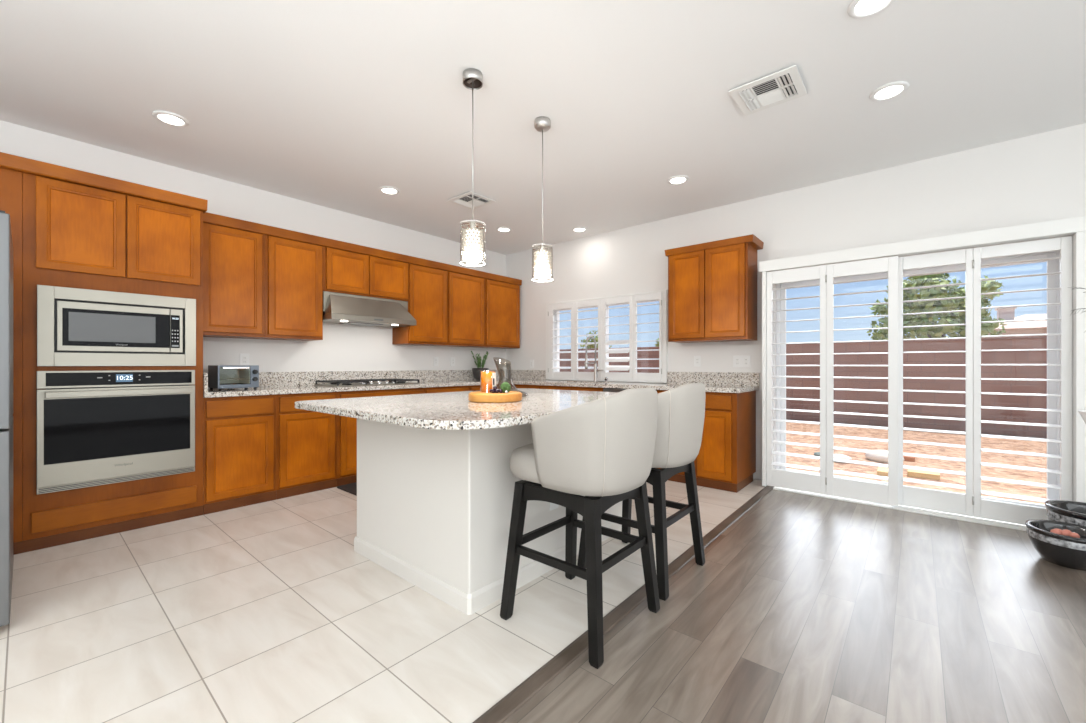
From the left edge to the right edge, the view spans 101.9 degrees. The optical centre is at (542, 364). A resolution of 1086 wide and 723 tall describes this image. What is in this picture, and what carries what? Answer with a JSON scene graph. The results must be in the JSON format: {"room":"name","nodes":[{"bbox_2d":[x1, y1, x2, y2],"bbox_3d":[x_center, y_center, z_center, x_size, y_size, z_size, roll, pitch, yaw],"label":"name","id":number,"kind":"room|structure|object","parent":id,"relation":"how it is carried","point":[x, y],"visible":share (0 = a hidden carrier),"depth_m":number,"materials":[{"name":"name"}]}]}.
{"room":"kitchen","nodes":[
{"label":"kitchen","id":0,"kind":"room"},
{"bbox_2d":[0,120,505,372],"bbox_3d":[-3.313,-0.210,3.530,0.140,2.900,8.660,0,0,40],"label":"wall","id":1,"kind":"structure","parent":0,"point":[343,347],"depth_m":4.42,"materials":[{"name":"white paint"}]},
{"bbox_2d":[203,222,264,338],"bbox_3d":[-2.747,-0.701,3.816,0.348,0.918,0.499,0,0,40],"label":"upper cabinet","id":2,"kind":"object","parent":1,"relation":"attached to","point":[233,259],"visible":0.64,"depth_m":3.72,"materials":[{"name":"brown wood"}]},
{"bbox_2d":[240,353,248,364],"bbox_3d":[-2.757,-0.045,4.068,0.009,0.118,0.075,0,0,40],"label":"wall plate","id":3,"kind":"object","parent":1,"relation":"attached to","point":[244,358],"visible":0.89,"depth_m":4.06,"materials":[{"name":"white plastic"}]},
{"bbox_2d":[243,356,246,363],"bbox_3d":[-2.755,-0.045,4.066,0.002,0.068,0.034,0,0,40],"label":"socket","id":4,"kind":"object","parent":3,"relation":"attached to","point":[244,357],"depth_m":4.07,"materials":[{"name":"white plastic"}]},
{"bbox_2d":[256,235,322,340],"bbox_3d":[-2.423,-0.701,4.197,0.348,0.918,0.499,0,0,40],"label":"upper cabinet","id":5,"kind":"object","parent":1,"relation":"attached to","point":[293,269],"visible":0.82,"depth_m":4.08,"materials":[{"name":"brown wood"}]},
{"bbox_2d":[208,369,505,388],"bbox_3d":[-1.793,0.140,5.193,0.020,0.140,3.790,0,0,40],"label":"backsplash","id":6,"kind":"structure","parent":1,"relation":"attached to","point":[266,379],"depth_m":4.88,"materials":[{"name":"stone"}]},
{"bbox_2d":[323,246,407,300],"bbox_3d":[-1.957,-0.941,4.746,0.348,0.438,0.939,0,0,40],"label":"upper cabinet","id":7,"kind":"object","parent":1,"relation":"attached to","point":[345,272],"visible":0.79,"depth_m":4.59,"materials":[{"name":"brown wood"}]},
{"bbox_2d":[203,212,521,285],"bbox_3d":[-1.669,-1.194,5.076,0.360,0.080,3.785,0,0,40],"label":"crown molding","id":8,"kind":"structure","parent":7,"relation":"on","point":[210,218],"depth_m":4.39,"materials":[{"name":"brown wood"}]},
{"bbox_2d":[323,291,415,327],"bbox_3d":[-1.897,-0.575,4.696,0.505,0.287,0.930,0,0,40],"label":"range hood","id":9,"kind":"object","parent":7,"relation":"attached to","point":[338,308],"visible":0.92,"depth_m":4.53,"materials":[{"name":"silver metal"}]},
{"bbox_2d":[392,263,446,345],"bbox_3d":[-1.474,-0.701,5.315,0.348,0.918,0.552,0,0,40],"label":"upper cabinet","id":10,"kind":"object","parent":1,"relation":"attached to","point":[427,287],"visible":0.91,"depth_m":5.18,"materials":[{"name":"brown wood"}]},
{"bbox_2d":[434,357,438,365],"bbox_3d":[-1.381,-0.043,5.688,0.009,0.118,0.075,0,0,40],"label":"wall plate","id":11,"kind":"object","parent":1,"relation":"attached to","point":[436,359],"visible":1,"depth_m":5.69,"materials":[{"name":"white plastic"}]},
{"bbox_2d":[450,357,454,365],"bbox_3d":[-1.206,-0.043,5.894,0.009,0.118,0.075,0,0,40],"label":"wall plate","id":12,"kind":"object","parent":1,"relation":"attached to","point":[452,359],"visible":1,"depth_m":5.88,"materials":[{"name":"white plastic"}]},
{"bbox_2d":[440,271,484,346],"bbox_3d":[-1.097,-0.701,5.759,0.348,0.918,0.612,0,0,40],"label":"upper cabinet","id":13,"kind":"object","parent":1,"relation":"attached to","point":[465,293],"visible":0.84,"depth_m":5.63,"materials":[{"name":"brown wood"}]},
{"bbox_2d":[473,279,519,348],"bbox_3d":[-0.676,-0.701,6.254,0.348,0.918,0.684,0,0,40],"label":"upper cabinet","id":14,"kind":"object","parent":1,"relation":"attached to","point":[502,300],"visible":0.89,"depth_m":6.14,"materials":[{"name":"brown wood"}]},
{"bbox_2d":[0,479,765,722],"bbox_3d":[-1.914,1.190,2.237,3.666,0.100,8.500,0,0,40],"label":"floor","id":15,"kind":"structure","parent":0,"point":[269,611],"depth_m":1.90,"materials":[{"name":"tile"}]},
{"bbox_2d":[0,210,12,626],"bbox_3d":[-2.862,0.242,1.877,0.908,1.795,0.763,0,0,40],"label":"refrigerator","id":16,"kind":"object","parent":15,"relation":"on","point":[6,244],"visible":1,"depth_m":1.87,"materials":[{"name":"grey metal"}]},
{"bbox_2d":[0,152,207,554],"bbox_3d":[-3.244,-0.052,2.992,0.658,2.384,1.428,0,0,40],"label":"tall cabinet","id":17,"kind":"object","parent":15,"relation":"on","point":[71,228],"visible":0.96,"depth_m":2.88,"materials":[{"name":"brown wood"}]},
{"bbox_2d":[36,370,194,493],"bbox_3d":[-3.038,0.417,3.152,0.568,0.759,0.778,0,0,40],"label":"wall oven","id":18,"kind":"object","parent":17,"relation":"in","point":[94,428],"visible":1,"depth_m":2.95,"materials":[{"name":"silver metal"}]},
{"bbox_2d":[37,285,195,365],"bbox_3d":[-3.013,-0.241,3.137,0.426,0.501,0.782,0,0,40],"label":"microwave","id":19,"kind":"object","parent":17,"relation":"in","point":[76,326],"visible":1,"depth_m":2.96,"materials":[{"name":"silver metal"}]},
{"bbox_2d":[203,395,275,514],"bbox_3d":[-2.644,0.696,3.726,0.622,0.888,0.498,0,0,40],"label":"base cabinet","id":20,"kind":"object","parent":15,"relation":"on","point":[239,432],"visible":0.9,"depth_m":3.51,"materials":[{"name":"brown wood"}]},
{"bbox_2d":[203,369,759,397],"bbox_3d":[-0.448,0.158,4.050,3.550,0.185,3.834,0,0,40],"label":"countertop","id":21,"kind":"structure","parent":20,"relation":"on","point":[270,383],"depth_m":4.63,"materials":[{"name":"stone"}]},
{"bbox_2d":[208,365,258,390],"bbox_3d":[-2.624,0.107,3.739,0.319,0.205,0.290,0,0,40],"label":"toaster oven","id":22,"kind":"object","parent":21,"relation":"on","point":[220,377],"visible":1,"depth_m":3.72,"materials":[{"name":"silver metal"}]},
{"bbox_2d":[314,378,419,386],"bbox_3d":[-1.838,0.185,4.652,0.515,0.050,0.910,0,0,40],"label":"gas cooktop","id":23,"kind":"object","parent":21,"relation":"in","point":[358,382],"visible":0.98,"depth_m":4.49,"materials":[{"name":"silver metal"}]},
{"bbox_2d":[471,351,488,379],"bbox_3d":[-0.862,0.009,6.052,0.224,0.403,0.240,0,0,28],"label":"potted plant","id":24,"kind":"object","parent":21,"relation":"on","point":[477,371],"visible":0.91,"depth_m":5.99,"materials":[{"name":"green plant"}]},
{"bbox_2d":[472,368,488,379],"bbox_3d":[-0.861,0.128,6.053,0.224,0.165,0.224,0,0,40],"label":"plant pot","id":25,"kind":"object","parent":24,"relation":"on","point":[476,372],"depth_m":5.96,"materials":[{"name":"grey ceramic"}]},
{"bbox_2d":[584,336,603,381],"bbox_3d":[0.623,-0.071,5.377,0.144,0.562,0.254,0,0,40],"label":"faucet","id":26,"kind":"object","parent":21,"relation":"on","point":[586,362],"visible":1,"depth_m":5.45,"materials":[{"name":"silver metal"}]},
{"bbox_2d":[276,392,336,498],"bbox_3d":[-2.317,0.696,4.111,0.622,0.888,0.509,0,0,40],"label":"base cabinet","id":27,"kind":"object","parent":15,"relation":"on","point":[306,441],"visible":0.74,"depth_m":3.89,"materials":[{"name":"brown wood"}]},
{"bbox_2d":[337,482,356,495],"bbox_3d":[-1.365,1.133,4.263,0.600,0.014,1.000,0,0,40],"label":"floor mat","id":28,"kind":"object","parent":15,"relation":"on","point":[351,488],"visible":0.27,"depth_m":4.03,"materials":[{"name":"grey rubber"}]},
{"bbox_2d":[337,388,424,485],"bbox_3d":[-1.839,0.696,4.673,0.622,0.888,0.965,0,0,40],"label":"base cabinet","id":29,"kind":"object","parent":15,"relation":"on","point":[346,426],"visible":0.25,"depth_m":4.20,"materials":[{"name":"brown wood"}]},
{"bbox_2d":[425,386,469,393],"bbox_3d":[-1.319,0.696,5.285,0.622,0.888,0.639,0,0,40],"label":"base cabinet","id":30,"kind":"object","parent":15,"relation":"on","point":[451,388],"visible":0.16,"depth_m":5.07,"materials":[{"name":"brown wood"}]},
{"bbox_2d":[294,388,631,614],"bbox_3d":[-0.255,0.677,2.841,1.554,0.925,1.992,0,0,40],"label":"kitchen island","id":31,"kind":"object","parent":15,"relation":"on","point":[436,481],"visible":0.69,"depth_m":2.22,"materials":[{"name":"white paint"}]},
{"bbox_2d":[468,391,521,402],"bbox_3d":[-0.284,0.190,2.631,0.318,0.050,0.318,0,0,40],"label":"serving board","id":32,"kind":"object","parent":31,"relation":"on","point":[512,396],"visible":0.86,"depth_m":2.50,"materials":[{"name":"brown wood"}]},
{"bbox_2d":[481,370,495,392],"bbox_3d":[-0.329,0.099,2.642,0.095,0.132,0.094,0,0,40],"label":"candle jar","id":33,"kind":"object","parent":32,"relation":"on","point":[488,379],"visible":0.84,"depth_m":2.60,"materials":[{"name":"orange glass"}]},
{"bbox_2d":[500,382,510,392],"bbox_3d":[-0.219,0.134,2.572,0.065,0.067,0.065,0,0,40],"label":"moss ball","id":34,"kind":"object","parent":32,"relation":"on","point":[504,386],"visible":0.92,"depth_m":2.55,"materials":[{"name":"green plant"}]},
{"bbox_2d":[550,503,557,510],"bbox_3d":[0.063,0.755,2.480,0.009,0.118,0.075,0,0,40],"label":"wall plate","id":35,"kind":"object","parent":31,"relation":"attached to","point":[553,506],"visible":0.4,"depth_m":2.47,"materials":[{"name":"white"}]},
{"bbox_2d":[470,384,500,390],"bbox_3d":[-0.922,0.696,5.753,0.622,0.888,0.586,0,0,40],"label":"base cabinet","id":36,"kind":"object","parent":15,"relation":"on","point":[472,387],"visible":0.07,"depth_m":5.41,"materials":[{"name":"brown wood"}]},
{"bbox_2d":[510,384,539,388],"bbox_3d":[-0.063,0.696,5.830,0.564,0.888,0.622,0,0,40],"label":"base cabinet","id":37,"kind":"object","parent":15,"relation":"on","point":[512,385],"visible":0.12,"depth_m":5.58,"materials":[{"name":"brown wood"}]},
{"bbox_2d":[540,385,602,391],"bbox_3d":[0.503,0.696,5.350,0.919,0.888,0.622,0,0,40],"label":"base cabinet","id":38,"kind":"object","parent":15,"relation":"on","point":[541,386],"visible":0.14,"depth_m":5.10,"materials":[{"name":"brown wood"}]},
{"bbox_2d":[500,387,659,668],"bbox_3d":[0.176,0.618,2.010,0.644,1.044,0.561,0,0,40],"label":"bar stool","id":39,"kind":"object","parent":15,"relation":"on","point":[603,448],"visible":1,"depth_m":1.77,"materials":[{"name":"beige leather"}]},
{"bbox_2d":[510,443,540,483],"bbox_3d":[0.133,0.449,2.047,0.530,0.138,0.470,0,0,40],"label":"seat cushion","id":40,"kind":"object","parent":39,"relation":"on","point":[523,466],"depth_m":1.94,"materials":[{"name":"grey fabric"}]},
{"bbox_2d":[603,388,656,468],"bbox_3d":[1.063,0.698,4.812,0.626,0.885,0.620,0,0,40],"label":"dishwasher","id":41,"kind":"object","parent":15,"relation":"on","point":[604,389],"visible":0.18,"depth_m":4.74,"materials":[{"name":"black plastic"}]},
{"bbox_2d":[577,383,705,600],"bbox_3d":[0.561,0.618,2.486,0.644,1.044,0.561,0,0,40],"label":"bar stool","id":42,"kind":"object","parent":15,"relation":"on","point":[681,409],"visible":0.64,"depth_m":2.21,"materials":[{"name":"white leather"}]},
{"bbox_2d":[657,390,755,492],"bbox_3d":[1.626,0.696,4.396,0.767,0.888,0.622,0,0,40],"label":"base cabinet","id":43,"kind":"object","parent":15,"relation":"on","point":[725,460],"visible":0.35,"depth_m":4.04,"materials":[{"name":"brown wood"}]},
{"bbox_2d":[0,0,1085,254],"bbox_3d":[-0.194,-1.720,0.914,8.280,0.120,8.990,0,0,40],"label":"ceiling","id":44,"kind":"structure","parent":0,"point":[331,104],"depth_m":2.65,"materials":[{"name":"white paint"}]},
{"bbox_2d":[152,110,188,126],"bbox_3d":[-2.505,-1.653,2.964,0.192,0.013,0.192,0,0,40],"label":"recessed light","id":45,"kind":"object","parent":44,"relation":"in","point":[169,118],"visible":1,"depth_m":2.95,"materials":[{"name":"white plastic"}]},
{"bbox_2d":[158,114,183,124],"bbox_3d":[-2.505,-1.655,2.964,0.132,0.006,0.132,0,0,40],"label":"diffuser","id":46,"kind":"object","parent":45,"relation":"attached to","point":[170,119],"depth_m":2.96,"materials":[{"name":"white plastic"}]},
{"bbox_2d":[379,186,399,194],"bbox_3d":[-1.458,-1.653,4.180,0.192,0.013,0.192,0,0,40],"label":"recessed light","id":47,"kind":"object","parent":44,"relation":"in","point":[390,190],"visible":1,"depth_m":4.17,"materials":[{"name":"white plastic"}]},
{"bbox_2d":[382,188,396,193],"bbox_3d":[-1.458,-1.655,4.180,0.132,0.006,0.132,0,0,40],"label":"diffuser","id":48,"kind":"object","parent":47,"relation":"attached to","point":[384,190],"depth_m":4.17,"materials":[{"name":"white"}]},
{"bbox_2d":[447,191,495,209],"bbox_3d":[-0.718,-1.648,4.422,0.356,0.022,0.336,0,0,40],"label":"ceiling vent","id":49,"kind":"object","parent":44,"relation":"in","point":[465,200],"visible":0.95,"depth_m":4.41,"materials":[{"name":"grey metal"}]},
{"bbox_2d":[460,68,485,265],"bbox_3d":[-0.401,-1.119,2.516,0.146,1.079,0.146,0,0,40],"label":"pendant light","id":50,"kind":"object","parent":44,"relation":"hanging from","point":[472,77],"visible":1,"depth_m":2.49,"materials":[{"name":"white glass"}]},
{"bbox_2d":[470,221,475,228],"bbox_3d":[-0.401,-0.797,2.516,0.036,0.050,0.035,0,0,40],"label":"socket","id":51,"kind":"object","parent":50,"relation":"attached to","point":[472,224],"depth_m":2.50,"materials":[{"name":"silver metal"}]},
{"bbox_2d":[466,229,479,259],"bbox_3d":[-0.401,-0.684,2.516,0.080,0.165,0.080,0,0,40],"label":"diffuser","id":52,"kind":"object","parent":50,"relation":"attached to","point":[472,235],"depth_m":2.48,"materials":[{"name":"white glass"}]},
{"bbox_2d":[496,227,511,231],"bbox_3d":[-0.477,-1.653,5.385,0.192,0.013,0.192,0,0,40],"label":"recessed light","id":53,"kind":"object","parent":44,"relation":"in","point":[500,229],"visible":1,"depth_m":5.38,"materials":[{"name":"white"}]},
{"bbox_2d":[532,116,552,281],"bbox_3d":[-0.003,-1.119,2.993,0.146,1.080,0.146,0,0,40],"label":"pendant light","id":54,"kind":"object","parent":44,"relation":"hanging from","point":[542,124],"visible":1,"depth_m":2.96,"materials":[{"name":"silver metal"}]},
{"bbox_2d":[540,243,544,250],"bbox_3d":[-0.003,-0.797,2.993,0.036,0.050,0.035,0,0,40],"label":"socket","id":55,"kind":"object","parent":54,"relation":"attached to","point":[542,247],"depth_m":2.98,"materials":[{"name":"silver metal"}]},
{"bbox_2d":[537,250,547,276],"bbox_3d":[-0.003,-0.684,2.993,0.080,0.165,0.080,0,0,40],"label":"diffuser","id":56,"kind":"object","parent":54,"relation":"attached to","point":[542,255],"depth_m":2.95,"materials":[{"name":"white glass"}]},
{"bbox_2d":[572,227,586,231],"bbox_3d":[0.446,-1.653,5.385,0.192,0.013,0.192,0,0,40],"label":"recessed light","id":57,"kind":"object","parent":44,"relation":"in","point":[575,229],"visible":1,"depth_m":5.38,"materials":[{"name":"white"}]},
{"bbox_2d":[667,175,688,184],"bbox_3d":[1.209,-1.653,3.943,0.192,0.013,0.192,0,0,40],"label":"recessed light","id":58,"kind":"object","parent":44,"relation":"in","point":[678,179],"visible":1,"depth_m":3.92,"materials":[{"name":"white plastic"}]},
{"bbox_2d":[670,178,685,182],"bbox_3d":[1.209,-1.655,3.943,0.132,0.006,0.132,0,0,40],"label":"diffuser","id":59,"kind":"object","parent":58,"relation":"attached to","point":[672,180],"depth_m":3.95,"materials":[{"name":"white plastic"}]},
{"bbox_2d":[729,65,806,115],"bbox_3d":[1.362,-1.648,2.662,0.356,0.022,0.336,0,0,40],"label":"ceiling vent","id":60,"kind":"object","parent":44,"relation":"in","point":[774,89],"visible":1,"depth_m":2.65,"materials":[{"name":"grey"}]},
{"bbox_2d":[847,0,894,18],"bbox_3d":[1.505,-1.653,2.008,0.192,0.013,0.192,0,0,40],"label":"recessed light","id":61,"kind":"object","parent":44,"relation":"in","point":[858,9],"visible":1,"depth_m":2.04,"materials":[{"name":"white plastic"}]},
{"bbox_2d":[855,0,888,13],"bbox_3d":[1.505,-1.655,2.008,0.132,0.006,0.132,0,0,40],"label":"diffuser","id":62,"kind":"object","parent":61,"relation":"attached to","point":[861,6],"depth_m":2.03,"materials":[{"name":"white plastic"}]},
{"bbox_2d":[869,81,909,100],"bbox_3d":[2.095,-1.653,2.666,0.192,0.013,0.192,0,0,40],"label":"recessed light","id":63,"kind":"object","parent":44,"relation":"in","point":[891,90],"visible":1,"depth_m":2.65,"materials":[{"name":"white plastic"}]},
{"bbox_2d":[875,85,902,98],"bbox_3d":[2.095,-1.655,2.666,0.132,0.006,0.132,0,0,40],"label":"diffuser","id":64,"kind":"object","parent":63,"relation":"attached to","point":[890,91],"depth_m":2.66,"materials":[{"name":"white plastic"}]},
{"bbox_2d":[503,489,1085,722],"bbox_3d":[1.148,1.190,-0.363,4.300,0.100,8.500,0,0,40],"label":"floor","id":65,"kind":"structure","parent":0,"point":[805,608],"depth_m":1.86,"materials":[{"name":"laminate"}]},
{"bbox_2d":[472,485,773,722],"bbox_3d":[-0.497,1.185,1.020,0.069,0.109,8.480,0,0,40],"label":"trim","id":66,"kind":"structure","parent":65,"relation":"on","point":[503,709],"depth_m":1.76,"materials":[{"name":"brown wood"}]},
{"bbox_2d":[1025,519,1085,570],"bbox_3d":[3.025,1.044,2.529,0.347,0.192,0.347,0,0,40],"label":"ceramic bowl","id":67,"kind":"object","parent":65,"relation":"on","point":[1061,550],"visible":0.96,"depth_m":2.49,"materials":[{"name":"black ceramic"}]},
{"bbox_2d":[1050,529,1060,534],"bbox_3d":[3.007,0.983,2.583,0.043,0.032,0.035,0,0,40],"label":"pebble","id":68,"kind":"object","parent":67,"relation":"on","point":[1052,530],"visible":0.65,"depth_m":2.58,"materials":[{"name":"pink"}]},
{"bbox_2d":[1060,530,1068,535],"bbox_3d":[3.041,0.983,2.567,0.042,0.036,0.038,0,0,40],"label":"pebble","id":69,"kind":"object","parent":67,"relation":"on","point":[1063,532],"visible":0.83,"depth_m":2.56,"materials":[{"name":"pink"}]},
{"bbox_2d":[1068,532,1079,537],"bbox_3d":[3.061,0.986,2.538,0.046,0.034,0.036,0,0,40],"label":"pebble","id":70,"kind":"object","parent":67,"relation":"on","point":[1072,534],"visible":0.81,"depth_m":2.53,"materials":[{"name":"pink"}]},
{"bbox_2d":[1045,500,1085,525],"bbox_3d":[3.357,1.012,2.693,0.382,0.255,0.382,0,0,40],"label":"ceramic bowl","id":71,"kind":"object","parent":65,"relation":"on","point":[1074,512],"visible":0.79,"depth_m":2.76,"materials":[{"name":"black ceramic"}]},
{"bbox_3d":[2.637,0.813,1.953,0.202,0.656,0.209,0,0,40],"label":"plant stand","id":72,"kind":"object","parent":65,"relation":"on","visible":0},
{"bbox_2d":[1067,287,1085,423],"bbox_3d":[2.595,0.070,1.958,0.406,0.830,0.374,0,0,40],"label":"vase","id":73,"kind":"object","parent":72,"relation":"on","point":[1082,412],"visible":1,"depth_m":2.03,"materials":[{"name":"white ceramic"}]},
{"bbox_2d":[506,123,1085,479],"bbox_3d":[2.541,-0.210,4.134,8.000,2.900,0.160,0,0,40],"label":"wall","id":74,"kind":"structure","parent":0,"point":[1041,177],"depth_m":4.06,"materials":[{"name":"white paint"}]},
{"bbox_2d":[506,370,545,379],"bbox_3d":[-0.257,0.142,6.390,0.810,0.136,0.020,0,0,40],"label":"backsplash","id":75,"kind":"structure","parent":74,"relation":"attached to","point":[515,374],"depth_m":6.36,"materials":[{"name":"stone"}]},
{"bbox_2d":[530,360,533,367],"bbox_3d":[-0.161,-0.012,6.318,0.075,0.118,0.009,0,0,40],"label":"wall plate","id":76,"kind":"object","parent":74,"relation":"attached to","point":[531,361],"visible":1,"depth_m":6.31,"materials":[{"name":"white plastic"}]},
{"bbox_2d":[554,299,658,381],"bbox_3d":[0.810,-0.300,5.657,1.660,1.010,0.060,0,0,40],"label":"window","id":77,"kind":"structure","parent":74,"relation":"in","point":[556,316],"depth_m":6.14,"materials":[{"name":"white plastic"}]},
{"bbox_2d":[548,302,573,378],"bbox_3d":[0.247,-0.315,5.943,0.438,1.016,0.105,0,0,40],"label":"plantation shutter","id":78,"kind":"object","parent":77,"relation":"attached to","point":[552,375],"visible":1,"depth_m":5.94,"materials":[{"name":"white wood"}]},
{"bbox_2d":[574,299,601,379],"bbox_3d":[0.579,-0.315,5.660,0.430,1.016,0.104,0,0,40],"label":"plantation shutter","id":79,"kind":"object","parent":77,"relation":"attached to","point":[577,375],"visible":0.97,"depth_m":5.65,"materials":[{"name":"white wood"}]},
{"bbox_2d":[602,296,632,380],"bbox_3d":[0.908,-0.315,5.381,0.430,1.016,0.107,0,0,40],"label":"plantation shutter","id":80,"kind":"object","parent":77,"relation":"attached to","point":[615,376],"visible":0.94,"depth_m":5.37,"materials":[{"name":"white wood"}]},
{"bbox_2d":[633,292,661,381],"bbox_3d":[1.216,-0.315,5.119,0.374,1.016,0.107,0,0,40],"label":"plantation shutter","id":81,"kind":"object","parent":77,"relation":"attached to","point":[652,377],"visible":1,"depth_m":5.10,"materials":[{"name":"white wood"}]},
{"bbox_2d":[546,290,667,382],"bbox_3d":[0.726,-0.323,5.548,1.774,1.055,0.035,0,0,40],"label":"trim","id":82,"kind":"structure","parent":74,"relation":"attached to","point":[664,292],"depth_m":5.00,"materials":[{"name":"white paint"}]},
{"bbox_2d":[694,356,700,366],"bbox_3d":[1.670,-0.040,4.762,0.075,0.118,0.009,0,0,40],"label":"wall plate","id":83,"kind":"object","parent":74,"relation":"attached to","point":[697,359],"visible":1,"depth_m":4.76,"materials":[{"name":"white plastic"}]},
{"bbox_2d":[667,372,759,385],"bbox_3d":[1.773,0.144,4.666,0.962,0.132,0.020,0,0,40],"label":"backsplash","id":84,"kind":"structure","parent":74,"relation":"attached to","point":[707,378],"depth_m":4.62,"materials":[{"name":"stone"}]},
{"bbox_2d":[665,234,763,342],"bbox_3d":[1.726,-0.724,4.480,0.870,0.963,0.367,0,0,40],"label":"upper cabinet","id":85,"kind":"object","parent":74,"relation":"attached to","point":[712,286],"visible":1,"depth_m":4.33,"materials":[{"name":"brown wood"}]},
{"bbox_2d":[733,356,749,366],"bbox_3d":[2.017,-0.034,4.468,0.165,0.118,0.009,0,0,40],"label":"wall plate","id":86,"kind":"object","parent":74,"relation":"attached to","point":[738,361],"visible":1,"depth_m":4.47,"materials":[{"name":"white plastic"}]},
{"bbox_2d":[767,265,825,494],"bbox_3d":[2.261,0.129,3.943,0.469,1.978,0.108,0,0,40],"label":"plantation shutter","id":87,"kind":"object","parent":74,"relation":"attached to","point":[806,482],"visible":1,"depth_m":3.92,"materials":[{"name":"white wood"}]},
{"bbox_2d":[825,256,897,506],"bbox_3d":[2.622,0.129,3.637,0.488,1.978,0.108,0,0,40],"label":"plantation shutter","id":88,"kind":"object","parent":74,"relation":"attached to","point":[879,493],"visible":1,"depth_m":3.59,"materials":[{"name":"white wood"}]},
{"bbox_2d":[776,250,1059,507],"bbox_3d":[3.033,0.140,3.756,1.870,2.000,0.080,0,0,40],"label":"door","id":89,"kind":"structure","parent":74,"relation":"in","point":[1053,281],"depth_m":3.29,"materials":[{"name":"white plastic"}]},
{"bbox_2d":[759,216,1085,530],"bbox_3d":[2.866,0.088,3.571,1.995,2.104,0.277,0,0,40],"label":"frame","id":90,"kind":"object","parent":74,"relation":"attached to","point":[1075,227],"visible":0.48,"depth_m":3.10,"materials":[{"name":"white paint"}]},
{"bbox_2d":[898,248,972,516],"bbox_3d":[3.000,0.129,3.394,0.449,1.978,0.108,0,0,40],"label":"plantation shutter","id":91,"kind":"object","parent":74,"relation":"attached to","point":[930,499],"visible":0.95,"depth_m":3.35,"materials":[{"name":"white wood"}]},
{"bbox_2d":[972,236,1072,524],"bbox_3d":[3.351,0.129,3.096,0.481,1.978,0.108,0,0,40],"label":"plantation shutter","id":92,"kind":"object","parent":74,"relation":"attached to","point":[982,508],"visible":0.94,"depth_m":3.05,"materials":[{"name":"white wood"}]},
{"label":"outside","id":93,"kind":"structure","parent":0,"visible":0},
{"bbox_2d":[786,419,1046,504],"bbox_3d":[17.013,1.290,18.083,36.000,0.100,39.840,0,0,40],"label":"ground","id":94,"kind":"structure","parent":93,"point":[947,438],"depth_m":5.95,"materials":[{"name":"beige stone"}]},
{"bbox_2d":[580,330,611,348],"bbox_3d":[1.882,-0.006,15.752,1.313,2.507,0.794,0,0,40],"label":"tree","id":95,"kind":"object","parent":94,"relation":"on","point":[589,346],"visible":0.32,"depth_m":15.76,"materials":[{"name":"green plant"}]},
{"bbox_2d":[560,336,1046,437],"bbox_3d":[7.524,0.372,8.456,30.000,1.735,0.240,0,0,40],"label":"wall","id":96,"kind":"structure","parent":94,"relation":"on","point":[1016,342],"depth_m":8.46,"materials":[{"name":"concrete"}]},
{"bbox_2d":[834,454,851,462],"bbox_3d":[3.797,1.204,5.648,0.269,0.124,0.220,0,0,40],"label":"boulder","id":97,"kind":"object","parent":94,"relation":"on","point":[838,456],"visible":0.42,"depth_m":5.57,"materials":[{"name":"beige stone"}]},
{"bbox_2d":[877,467,887,476],"bbox_3d":[3.904,1.210,4.951,0.220,0.060,0.330,0,0,40],"label":"paver","id":98,"kind":"object","parent":94,"relation":"on","point":[882,471],"visible":0.28,"depth_m":4.89,"materials":[{"name":"brown stone"}]},
{"bbox_2d":[865,450,903,462],"bbox_3d":[4.389,1.189,5.662,0.407,0.187,0.325,0,0,40],"label":"boulder","id":99,"kind":"object","parent":94,"relation":"on","point":[874,457],"visible":0.45,"depth_m":5.61,"materials":[{"name":"beige stone"}]},
{"bbox_2d":[903,451,914,461],"bbox_3d":[4.798,1.210,5.865,0.240,0.060,0.480,0,0,40],"label":"paver","id":100,"kind":"object","parent":94,"relation":"on","point":[906,458],"visible":0.34,"depth_m":5.66,"materials":[{"name":"orange stone"}]},
{"bbox_2d":[907,469,939,480],"bbox_3d":[4.221,1.210,4.885,0.270,0.060,0.240,0,0,40],"label":"paver","id":101,"kind":"object","parent":94,"relation":"on","point":[910,473],"visible":0.8,"depth_m":4.81,"materials":[{"name":"brown stone"}]},
{"bbox_2d":[867,273,1006,339],"bbox_3d":[9.465,-0.647,10.721,2.605,3.786,1.440,0,0,40],"label":"tree","id":102,"kind":"object","parent":94,"relation":"on","point":[933,279],"visible":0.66,"depth_m":10.44,"materials":[{"name":"green plant"}]},
{"bbox_2d":[988,307,1046,336],"bbox_3d":[23.781,-0.560,16.165,12.200,3.600,7.000,0,0,40],"label":"house","id":103,"kind":"structure","parent":94,"relation":"on","point":[1023,327],"depth_m":17.15,"materials":[{"name":"beige paint"}]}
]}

